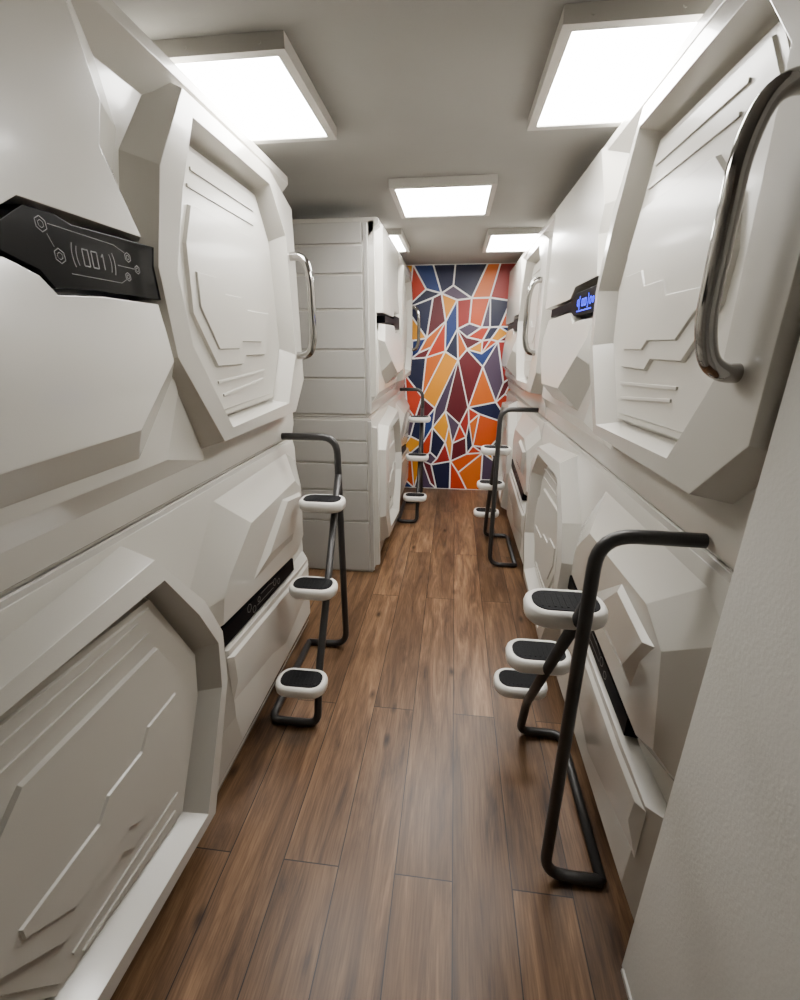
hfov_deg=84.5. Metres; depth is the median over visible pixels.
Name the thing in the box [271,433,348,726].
ladder
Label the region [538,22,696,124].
diffuser
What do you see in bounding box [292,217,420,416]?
pod
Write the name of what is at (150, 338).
pod
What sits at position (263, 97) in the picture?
diffuser
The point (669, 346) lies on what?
pod
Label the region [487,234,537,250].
diffuser
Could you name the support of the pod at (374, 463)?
on the floor
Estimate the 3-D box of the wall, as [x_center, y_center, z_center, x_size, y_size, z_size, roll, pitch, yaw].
[1.095,0.548,-0.263,1.205,2.440,2.202,2,20,6]
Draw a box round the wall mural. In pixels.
[403,263,515,489]
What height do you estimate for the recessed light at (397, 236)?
0.039 m
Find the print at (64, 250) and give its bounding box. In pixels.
[34,215,139,282]
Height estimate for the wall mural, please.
2.438 m
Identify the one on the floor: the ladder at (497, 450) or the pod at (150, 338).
the ladder at (497, 450)
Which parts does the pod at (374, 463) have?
panel, door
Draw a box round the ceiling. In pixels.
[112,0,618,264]
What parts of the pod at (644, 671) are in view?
door, display panel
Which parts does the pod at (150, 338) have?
display panel, door, handle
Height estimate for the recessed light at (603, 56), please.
0.039 m
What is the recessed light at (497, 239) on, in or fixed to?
in the ceiling
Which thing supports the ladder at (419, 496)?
on the floor
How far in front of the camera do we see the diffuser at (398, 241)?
3.44 m
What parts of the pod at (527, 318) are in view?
display panel, handle, door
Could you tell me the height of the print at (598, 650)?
0.082 m
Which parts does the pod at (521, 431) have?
door, display panel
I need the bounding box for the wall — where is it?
[622,338,799,999]
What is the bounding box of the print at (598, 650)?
[590,631,605,679]
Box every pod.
[0,0,316,596]
[0,440,309,999]
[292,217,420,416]
[292,391,410,571]
[497,390,548,562]
[502,212,555,420]
[523,422,733,920]
[541,0,799,569]
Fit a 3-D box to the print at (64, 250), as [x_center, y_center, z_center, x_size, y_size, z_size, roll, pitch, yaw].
[-0.645,-0.518,0.933,0.001,0.090,0.272,2,20,6]
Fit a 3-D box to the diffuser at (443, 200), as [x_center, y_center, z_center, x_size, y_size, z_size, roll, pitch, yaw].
[0.245,-1.673,2.465,0.483,0.006,0.520,2,20,6]
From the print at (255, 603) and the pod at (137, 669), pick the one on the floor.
the pod at (137, 669)
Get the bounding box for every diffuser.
[176,57,325,138]
[390,236,404,250]
[396,186,490,215]
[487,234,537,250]
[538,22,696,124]
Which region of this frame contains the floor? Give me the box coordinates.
[110,487,633,999]
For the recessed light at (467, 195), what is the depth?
2.36 m
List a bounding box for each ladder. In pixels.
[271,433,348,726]
[397,388,430,522]
[473,407,538,566]
[493,529,708,887]
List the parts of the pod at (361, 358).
panel, display panel, door, handle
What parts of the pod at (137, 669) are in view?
door, display panel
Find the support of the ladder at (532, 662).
on the floor
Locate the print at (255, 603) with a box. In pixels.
[247,578,279,612]
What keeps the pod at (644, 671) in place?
on the floor
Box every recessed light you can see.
[153,30,336,143]
[385,228,409,251]
[388,174,497,218]
[483,227,542,252]
[527,0,713,130]
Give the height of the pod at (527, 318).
1.175 m
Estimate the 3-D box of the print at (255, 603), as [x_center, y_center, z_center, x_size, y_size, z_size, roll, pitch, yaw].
[-0.595,0.411,1.939,0.001,0.082,0.336,2,20,6]
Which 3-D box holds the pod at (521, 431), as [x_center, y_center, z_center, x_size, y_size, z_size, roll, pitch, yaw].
[1.560,-0.287,3.998,1.188,1.181,2.125,2,20,6]
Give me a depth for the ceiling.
1.53 m
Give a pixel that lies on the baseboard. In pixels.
(629, 996)
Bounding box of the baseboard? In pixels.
[621,968,631,999]
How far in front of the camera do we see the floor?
1.56 m
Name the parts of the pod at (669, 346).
display panel, door, handle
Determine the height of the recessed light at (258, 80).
0.039 m

